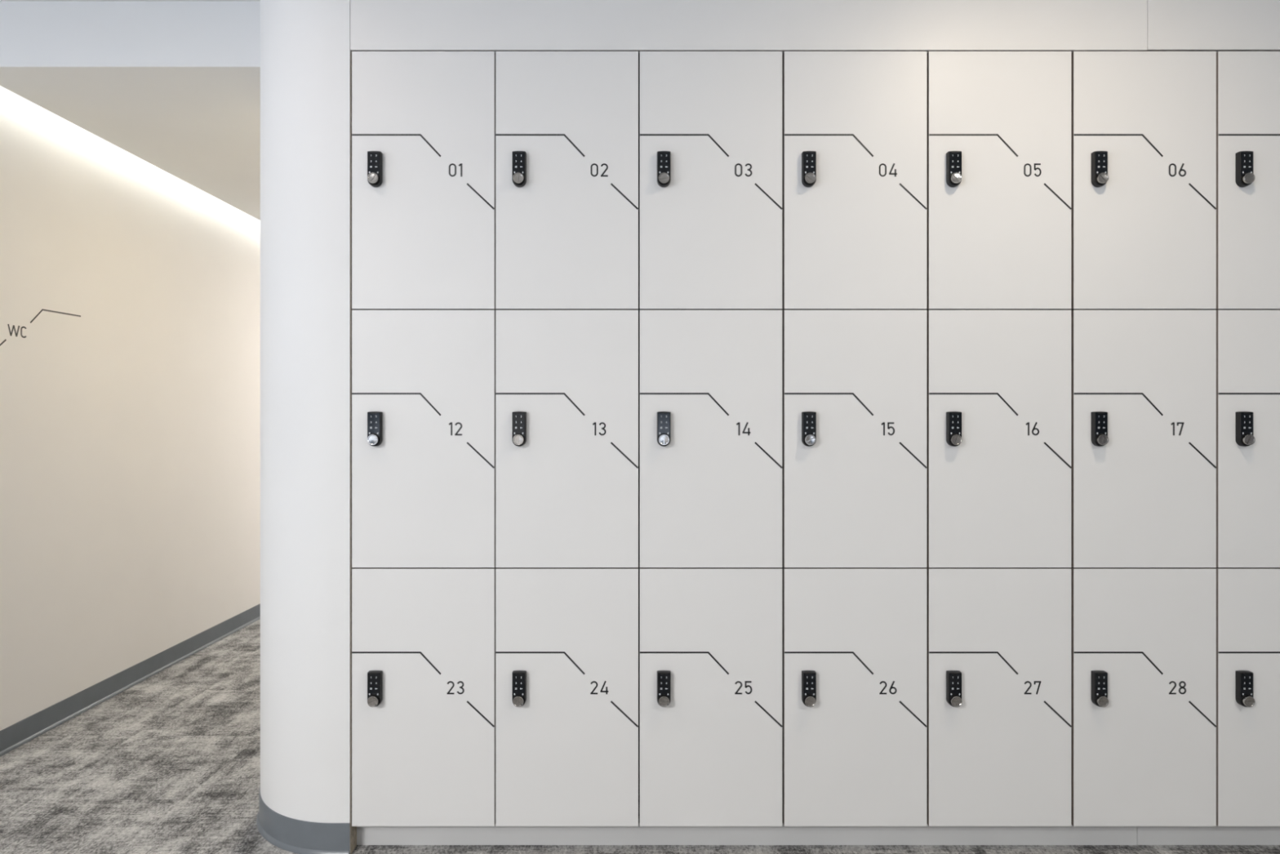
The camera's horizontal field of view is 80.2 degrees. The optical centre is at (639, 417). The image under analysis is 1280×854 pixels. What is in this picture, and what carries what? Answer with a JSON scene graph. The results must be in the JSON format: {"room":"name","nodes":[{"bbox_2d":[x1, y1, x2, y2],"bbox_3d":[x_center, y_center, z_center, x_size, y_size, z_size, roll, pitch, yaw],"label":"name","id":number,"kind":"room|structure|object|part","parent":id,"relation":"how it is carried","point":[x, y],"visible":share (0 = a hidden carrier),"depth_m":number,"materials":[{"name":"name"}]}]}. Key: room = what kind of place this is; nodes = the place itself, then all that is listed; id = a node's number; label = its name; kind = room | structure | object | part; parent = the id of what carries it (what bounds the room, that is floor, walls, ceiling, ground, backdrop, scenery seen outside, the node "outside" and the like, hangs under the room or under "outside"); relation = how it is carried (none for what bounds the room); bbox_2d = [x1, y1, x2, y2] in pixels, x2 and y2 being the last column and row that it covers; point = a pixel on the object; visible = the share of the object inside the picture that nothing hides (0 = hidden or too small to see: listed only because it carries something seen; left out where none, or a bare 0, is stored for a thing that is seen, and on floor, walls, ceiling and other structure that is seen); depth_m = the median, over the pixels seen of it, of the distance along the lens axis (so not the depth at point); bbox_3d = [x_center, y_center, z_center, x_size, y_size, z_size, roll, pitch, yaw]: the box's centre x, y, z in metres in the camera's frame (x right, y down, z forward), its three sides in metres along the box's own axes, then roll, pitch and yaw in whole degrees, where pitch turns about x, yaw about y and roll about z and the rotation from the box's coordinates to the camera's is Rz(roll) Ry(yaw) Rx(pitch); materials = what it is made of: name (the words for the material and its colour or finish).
{"room":"locker area","nodes":[
{"label":"locker area","id":0,"kind":"room"},
{"bbox_2d":[0,85,260,730],"bbox_3d":[-2.441,-0.083,5.320,0.120,2.678,5.359,0,0,0],"label":"wall","id":1,"kind":"structure","parent":0,"point":[130,425],"depth_m":3.42,"materials":[{"name":"beige paint"}]},
{"bbox_2d":[0,309,80,346],"bbox_3d":[-2.381,-0.329,3.006,0.001,0.209,0.459,0,0,0],"label":"wall sign","id":2,"kind":"object","parent":1,"relation":"attached to","point":[39,313],"visible":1,"depth_m":2.93,"materials":[{"name":"paint"}]},
{"bbox_2d":[0,1,260,79],"bbox_3d":[-2.711,-1.331,2.591,2.979,0.318,0.100,0,0,0],"label":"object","id":3,"kind":"structure","parent":1,"relation":"attached to","point":[39,40],"depth_m":2.54,"materials":[{"name":"white paint"}]},
{"bbox_2d":[0,603,260,756],"bbox_3d":[-2.376,1.210,5.320,0.011,0.091,5.359,0,0,0],"label":"baseboard","id":4,"kind":"structure","parent":1,"relation":"attached to","point":[23,731],"depth_m":3.43,"materials":[{"name":"grey rubber"}]},
{"bbox_2d":[0,80,260,220],"bbox_3d":[-1.741,-1.187,5.320,1.040,0.030,5.359,0,0,0],"label":"ceiling","id":5,"kind":"structure","parent":0,"point":[205,134],"depth_m":3.02,"materials":[{"name":"paint"}]},
{"bbox_2d":[0,0,260,1],"bbox_3d":[0.400,-1.440,-1.290,9.440,0.100,7.661,0,0,0],"label":"ceiling","id":6,"kind":"structure","parent":0,"point":[0,0],"depth_m":2.54,"materials":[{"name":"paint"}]},
{"bbox_2d":[350,0,1146,53],"bbox_3d":[0.313,-1.223,2.194,2.291,0.334,0.018,0,0,0],"label":"filler panel","id":7,"kind":"object","parent":6,"relation":"attached to","point":[375,25],"visible":1,"depth_m":2.19,"materials":[{"name":"white laminate"}]},
{"bbox_2d":[260,0,351,822],"bbox_3d":[-1.028,-0.067,5.093,0.387,2.646,5.815,0,0,0],"label":"column","id":8,"kind":"structure","parent":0,"point":[305,51],"depth_m":2.20,"materials":[{"name":"white paint"}]},
{"bbox_2d":[256,785,350,853],"bbox_3d":[-1.033,1.210,5.087,0.398,0.091,5.826,0,0,0],"label":"baseboard","id":9,"kind":"structure","parent":8,"relation":"attached to","point":[283,832],"depth_m":2.19,"materials":[{"name":"grey rubber"}]},
{"bbox_2d":[0,618,1279,853],"bbox_3d":[0.400,1.306,1.500,9.440,0.100,13.240,0,0,0],"label":"floor","id":10,"kind":"structure","parent":0,"point":[169,763],"depth_m":2.59,"materials":[{"name":"grey carpet"}]},
{"bbox_2d":[350,51,356,853],"bbox_3d":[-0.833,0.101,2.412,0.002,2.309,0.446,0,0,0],"label":"end panel","id":11,"kind":"object","parent":10,"relation":"on","point":[353,828],"visible":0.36,"depth_m":2.19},
{"bbox_2d":[351,566,496,826],"bbox_3d":[-0.623,0.805,2.396,0.412,0.741,0.478,0,0,0],"label":"locker","id":12,"kind":"object","parent":10,"relation":"on","point":[424,638],"visible":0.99,"depth_m":2.19,"materials":[{"name":"white laminate"}]},
{"bbox_3d":[-0.759,0.807,2.165,0.030,0.030,0.015,-20,0,0],"label":"knob","id":13,"kind":"part","parent":12,"relation":"part of","materials":[{"name":"silver metal"}]},
{"bbox_3d":[-0.759,0.764,2.168,0.034,0.069,0.001,0,0,0],"label":"keypad panel","id":14,"kind":"part","parent":12,"relation":"part of","materials":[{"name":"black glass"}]},
{"bbox_2d":[351,310,495,567],"bbox_3d":[-0.623,0.061,2.396,0.412,0.741,0.478,0,0,0],"label":"locker","id":15,"kind":"object","parent":12,"relation":"on","point":[424,381],"visible":0.99,"depth_m":2.19,"materials":[{"name":"white laminate"}]},
{"bbox_3d":[-0.759,0.063,2.165,0.030,0.030,0.015,-5,0,0],"label":"knob","id":16,"kind":"part","parent":15,"relation":"part of","materials":[{"name":"silver metal"}]},
{"bbox_3d":[-0.759,0.021,2.168,0.034,0.069,0.001,0,0,0],"label":"keypad panel","id":17,"kind":"part","parent":15,"relation":"part of","materials":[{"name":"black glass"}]},
{"bbox_2d":[351,51,496,310],"bbox_3d":[-0.623,-0.682,2.396,0.412,0.741,0.478,0,0,0],"label":"locker","id":18,"kind":"object","parent":15,"relation":"on","point":[424,122],"visible":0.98,"depth_m":2.19,"materials":[{"name":"white laminate"}]},
{"bbox_3d":[-0.759,-0.681,2.165,0.030,0.030,0.015,40,0,0],"label":"knob","id":19,"kind":"part","parent":18,"relation":"part of","materials":[{"name":"silver metal"}]},
{"bbox_3d":[-0.759,-0.723,2.168,0.034,0.069,0.001,0,0,0],"label":"keypad panel","id":20,"kind":"part","parent":18,"relation":"part of","materials":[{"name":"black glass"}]},
{"bbox_2d":[495,555,639,826],"bbox_3d":[-0.210,0.805,2.396,0.412,0.741,0.478,0,0,0],"label":"locker","id":21,"kind":"object","parent":10,"relation":"on","point":[567,638],"visible":1,"depth_m":2.19,"materials":[{"name":"white laminate"}]},
{"bbox_3d":[-0.346,0.807,2.165,0.030,0.030,0.015,5,0,0],"label":"knob","id":22,"kind":"part","parent":21,"relation":"part of","materials":[{"name":"silver metal"}]},
{"bbox_3d":[-0.346,0.764,2.168,0.034,0.069,0.001,0,0,0],"label":"keypad panel","id":23,"kind":"part","parent":21,"relation":"part of","materials":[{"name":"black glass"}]},
{"bbox_2d":[495,310,639,567],"bbox_3d":[-0.210,0.061,2.396,0.412,0.741,0.478,0,0,0],"label":"locker","id":24,"kind":"object","parent":21,"relation":"on","point":[567,381],"visible":1,"depth_m":2.19,"materials":[{"name":"white laminate"}]},
{"bbox_3d":[-0.346,0.063,2.165,0.030,0.030,0.015,2,0,0],"label":"knob","id":25,"kind":"part","parent":24,"relation":"part of","materials":[{"name":"silver metal"}]},
{"bbox_3d":[-0.346,0.021,2.168,0.034,0.069,0.001,0,0,0],"label":"keypad panel","id":26,"kind":"part","parent":24,"relation":"part of","materials":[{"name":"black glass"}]},
{"bbox_2d":[495,51,639,318],"bbox_3d":[-0.210,-0.682,2.396,0.412,0.741,0.478,0,0,0],"label":"locker","id":27,"kind":"object","parent":24,"relation":"on","point":[567,122],"visible":0.98,"depth_m":2.19,"materials":[{"name":"white laminate"}]},
{"bbox_3d":[-0.346,-0.681,2.165,0.030,0.030,0.015,3,0,0],"label":"knob","id":28,"kind":"part","parent":27,"relation":"part of","materials":[{"name":"silver metal"}]},
{"bbox_3d":[-0.346,-0.723,2.168,0.034,0.069,0.001,0,0,0],"label":"keypad panel","id":29,"kind":"part","parent":27,"relation":"part of","materials":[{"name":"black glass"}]},
{"bbox_2d":[639,566,782,826],"bbox_3d":[0.204,0.805,2.396,0.412,0.741,0.478,0,0,0],"label":"locker","id":30,"kind":"object","parent":10,"relation":"on","point":[710,638],"visible":1,"depth_m":2.19,"materials":[{"name":"white laminate"}]},
{"bbox_3d":[0.068,0.807,2.165,0.030,0.030,0.015,-2,0,0],"label":"knob","id":31,"kind":"part","parent":30,"relation":"part of","materials":[{"name":"silver metal"}]},
{"bbox_3d":[0.068,0.764,2.168,0.034,0.069,0.001,0,0,0],"label":"keypad panel","id":32,"kind":"part","parent":30,"relation":"part of","materials":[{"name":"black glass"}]},
{"bbox_2d":[639,310,782,567],"bbox_3d":[0.204,0.061,2.396,0.412,0.741,0.478,0,0,0],"label":"locker","id":33,"kind":"object","parent":30,"relation":"on","point":[710,381],"visible":1,"depth_m":2.19,"materials":[{"name":"white laminate"}]},
{"bbox_3d":[0.068,0.063,2.165,0.030,0.030,0.015,0,0,0],"label":"knob","id":34,"kind":"part","parent":33,"relation":"part of","materials":[{"name":"silver metal"}]},
{"bbox_3d":[0.068,0.021,2.168,0.034,0.069,0.001,0,0,0],"label":"keypad panel","id":35,"kind":"part","parent":33,"relation":"part of","materials":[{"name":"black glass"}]},
{"bbox_2d":[639,51,782,311],"bbox_3d":[0.204,-0.682,2.396,0.412,0.741,0.478,0,0,0],"label":"locker","id":36,"kind":"object","parent":33,"relation":"on","point":[710,122],"visible":0.98,"depth_m":2.19,"materials":[{"name":"white laminate"}]},
{"bbox_3d":[0.068,-0.681,2.165,0.030,0.030,0.015,-10,0,0],"label":"knob","id":37,"kind":"part","parent":36,"relation":"part of","materials":[{"name":"silver metal"}]},
{"bbox_3d":[0.068,-0.723,2.168,0.034,0.069,0.001,0,0,0],"label":"keypad panel","id":38,"kind":"part","parent":36,"relation":"part of","materials":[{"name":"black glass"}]},
{"bbox_2d":[356,815,1137,844],"bbox_3d":[0.312,1.217,2.241,2.295,0.078,0.016,0,0,0],"label":"plinth","id":39,"kind":"object","parent":10,"relation":"on","point":[366,835],"visible":0.56,"depth_m":2.23,"materials":[{"name":"laminate"}]},
{"bbox_2d":[781,566,927,826],"bbox_3d":[0.620,0.805,2.396,0.412,0.741,0.478,0,0,0],"label":"locker","id":40,"kind":"object","parent":10,"relation":"on","point":[854,639],"visible":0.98,"depth_m":2.19,"materials":[{"name":"white laminate"}]},
{"bbox_3d":[0.484,0.764,2.168,0.034,0.069,0.001,0,0,0],"label":"keypad panel","id":41,"kind":"part","parent":40,"relation":"part of","materials":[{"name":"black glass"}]},
{"bbox_3d":[0.484,0.807,2.165,0.030,0.030,0.015,30,0,0],"label":"knob","id":42,"kind":"part","parent":40,"relation":"part of","materials":[{"name":"silver metal"}]},
{"bbox_2d":[782,310,927,567],"bbox_3d":[0.620,0.061,2.396,0.412,0.741,0.478,0,0,0],"label":"locker","id":43,"kind":"object","parent":40,"relation":"on","point":[854,382],"visible":1,"depth_m":2.19,"materials":[{"name":"white laminate"}]},
{"bbox_3d":[0.484,0.021,2.168,0.034,0.069,0.001,0,0,0],"label":"keypad panel","id":44,"kind":"part","parent":43,"relation":"part of","materials":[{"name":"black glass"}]},
{"bbox_3d":[0.484,0.063,2.165,0.030,0.030,0.015,-30,0,0],"label":"knob","id":45,"kind":"part","parent":43,"relation":"part of","materials":[{"name":"silver metal"}]},
{"bbox_2d":[781,51,927,311],"bbox_3d":[0.620,-0.682,2.396,0.412,0.741,0.478,0,0,0],"label":"locker","id":46,"kind":"object","parent":43,"relation":"on","point":[854,123],"visible":0.95,"depth_m":2.19,"materials":[{"name":"white laminate"}]},
{"bbox_3d":[0.484,-0.723,2.168,0.034,0.069,0.001,0,0,0],"label":"keypad panel","id":47,"kind":"part","parent":46,"relation":"part of","materials":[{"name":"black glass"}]},
{"bbox_3d":[0.484,-0.681,2.165,0.030,0.030,0.015,35,0,0],"label":"knob","id":48,"kind":"part","parent":46,"relation":"part of","materials":[{"name":"silver metal"}]},
{"bbox_2d":[924,566,1071,826],"bbox_3d":[1.036,0.805,2.396,0.412,0.741,0.478,0,0,0],"label":"locker","id":49,"kind":"object","parent":10,"relation":"on","point":[998,639],"visible":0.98,"depth_m":2.19,"materials":[{"name":"white laminate"}]},
{"bbox_3d":[0.899,0.764,2.168,0.034,0.069,0.001,0,0,0],"label":"keypad panel","id":50,"kind":"part","parent":49,"relation":"part of","materials":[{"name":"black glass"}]},
{"bbox_3d":[0.899,0.807,2.165,0.030,0.030,0.015,-5,0,0],"label":"knob","id":51,"kind":"part","parent":49,"relation":"part of","materials":[{"name":"silver metal"}]},
{"bbox_2d":[926,310,1071,567],"bbox_3d":[1.036,0.061,2.396,0.412,0.741,0.478,0,0,0],"label":"locker","id":52,"kind":"object","parent":49,"relation":"on","point":[998,382],"visible":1,"depth_m":2.19,"materials":[{"name":"white laminate"}]},
{"bbox_3d":[0.899,0.021,2.168,0.034,0.069,0.001,0,0,0],"label":"keypad panel","id":53,"kind":"part","parent":52,"relation":"part of","materials":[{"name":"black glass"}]},
{"bbox_3d":[0.899,0.063,2.165,0.030,0.030,0.015,20,0,0],"label":"knob","id":54,"kind":"part","parent":52,"relation":"part of","materials":[{"name":"silver metal"}]},
{"bbox_2d":[924,51,1071,311],"bbox_3d":[1.036,-0.682,2.396,0.412,0.741,0.478,0,0,0],"label":"locker","id":55,"kind":"object","parent":52,"relation":"on","point":[998,123],"visible":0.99,"depth_m":2.19,"materials":[{"name":"white laminate"}]},
{"bbox_3d":[0.899,-0.723,2.168,0.034,0.069,0.001,0,0,0],"label":"keypad panel","id":56,"kind":"part","parent":55,"relation":"part of","materials":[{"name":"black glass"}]},
{"bbox_3d":[0.899,-0.681,2.165,0.030,0.030,0.015,40,0,0],"label":"knob","id":57,"kind":"part","parent":55,"relation":"part of","materials":[{"name":"silver metal"}]},
{"bbox_2d":[1068,566,1216,826],"bbox_3d":[1.452,0.805,2.396,0.412,0.741,0.478,0,0,0],"label":"locker","id":58,"kind":"object","parent":10,"relation":"on","point":[1144,639],"visible":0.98,"depth_m":2.19,"materials":[{"name":"white laminate"}]},
{"bbox_3d":[1.316,0.764,2.168,0.034,0.069,0.001,0,0,0],"label":"keypad panel","id":59,"kind":"part","parent":58,"relation":"part of","materials":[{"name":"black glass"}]},
{"bbox_3d":[1.316,0.807,2.165,0.030,0.030,0.015,-2,0,0],"label":"knob","id":60,"kind":"part","parent":58,"relation":"part of","materials":[{"name":"silver metal"}]},
{"bbox_2d":[1071,310,1216,567],"bbox_3d":[1.452,0.061,2.396,0.412,0.741,0.478,0,0,0],"label":"locker","id":61,"kind":"object","parent":58,"relation":"on","point":[1144,382],"visible":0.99,"depth_m":2.19,"materials":[{"name":"white laminate"}]},
{"bbox_3d":[1.316,0.021,2.168,0.034,0.069,0.001,0,0,0],"label":"keypad panel","id":62,"kind":"part","parent":61,"relation":"part of","materials":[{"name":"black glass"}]},
{"bbox_3d":[1.316,0.063,2.165,0.030,0.030,0.015,12,0,0],"label":"knob","id":63,"kind":"part","parent":61,"relation":"part of","materials":[{"name":"silver metal"}]},
{"bbox_2d":[1067,51,1216,311],"bbox_3d":[1.452,-0.682,2.396,0.412,0.741,0.478,0,0,0],"label":"locker","id":64,"kind":"object","parent":61,"relation":"on","point":[1144,123],"visible":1,"depth_m":2.19,"materials":[{"name":"white laminate"}]},
{"bbox_3d":[1.316,-0.723,2.168,0.034,0.069,0.001,0,0,0],"label":"keypad panel","id":65,"kind":"part","parent":64,"relation":"part of","materials":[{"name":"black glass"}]},
{"bbox_3d":[1.316,-0.681,2.165,0.030,0.030,0.015,-40,0,0],"label":"knob","id":66,"kind":"part","parent":64,"relation":"part of","materials":[{"name":"silver metal"}]},
{"bbox_2d":[1137,825,1279,844],"bbox_3d":[1.769,1.217,2.242,0.614,0.078,0.016,0,0,0],"label":"plinth","id":67,"kind":"object","parent":10,"relation":"on","point":[1146,835],"visible":0.56,"depth_m":2.23,"materials":[{"name":"laminate"}]},
{"bbox_2d":[1212,567,1279,826],"bbox_3d":[1.867,0.805,2.396,0.412,0.741,0.478,0,0,0],"label":"locker","id":68,"kind":"object","parent":10,"relation":"on","point":[1248,598],"visible":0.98,"depth_m":2.19,"materials":[{"name":"white laminate"}]},
{"bbox_3d":[1.731,0.764,2.168,0.034,0.069,0.001,0,0,0],"label":"keypad panel","id":69,"kind":"part","parent":68,"relation":"part of","materials":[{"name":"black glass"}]},
{"bbox_2d":[1216,310,1279,567],"bbox_3d":[1.867,0.061,2.396,0.412,0.741,0.478,0,0,0],"label":"locker","id":70,"kind":"object","parent":68,"relation":"on","point":[1248,341],"visible":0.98,"depth_m":2.19,"materials":[{"name":"white laminate"}]},
{"bbox_2d":[1211,51,1279,310],"bbox_3d":[1.867,-0.682,2.396,0.412,0.741,0.478,0,0,0],"label":"locker","id":71,"kind":"object","parent":70,"relation":"on","point":[1248,82],"visible":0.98,"depth_m":2.19,"materials":[{"name":"white laminate"}]},
{"bbox_2d":[1146,0,1279,52],"bbox_3d":[1.768,-1.224,2.193,0.616,0.333,0.018,0,0,0],"label":"filler panel","id":72,"kind":"object","parent":71,"relation":"on","point":[1172,25],"visible":1,"depth_m":2.19,"materials":[{"name":"white laminate"}]},
{"bbox_3d":[1.731,-0.723,2.168,0.034,0.069,0.001,0,0,0],"label":"keypad panel","id":73,"kind":"part","parent":71,"relation":"part of","materials":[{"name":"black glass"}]},
{"bbox_3d":[1.731,-0.681,2.165,0.030,0.030,0.015,-25,0,0],"label":"knob","id":74,"kind":"part","parent":71,"relation":"part of","materials":[{"name":"silver metal"}]},
{"bbox_3d":[1.731,0.021,2.168,0.034,0.069,0.001,0,0,0],"label":"keypad panel","id":75,"kind":"part","parent":70,"relation":"part of","materials":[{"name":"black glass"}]},
{"bbox_3d":[1.731,0.063,2.165,0.030,0.030,0.015,30,0,0],"label":"knob","id":76,"kind":"part","parent":70,"relation":"part of","materials":[{"name":"silver metal"}]},
{"bbox_3d":[1.731,0.807,2.165,0.030,0.030,0.015,0,0,0],"label":"knob","id":77,"kind":"part","parent":68,"relation":"part of","materials":[{"name":"silver metal"}]}
]}

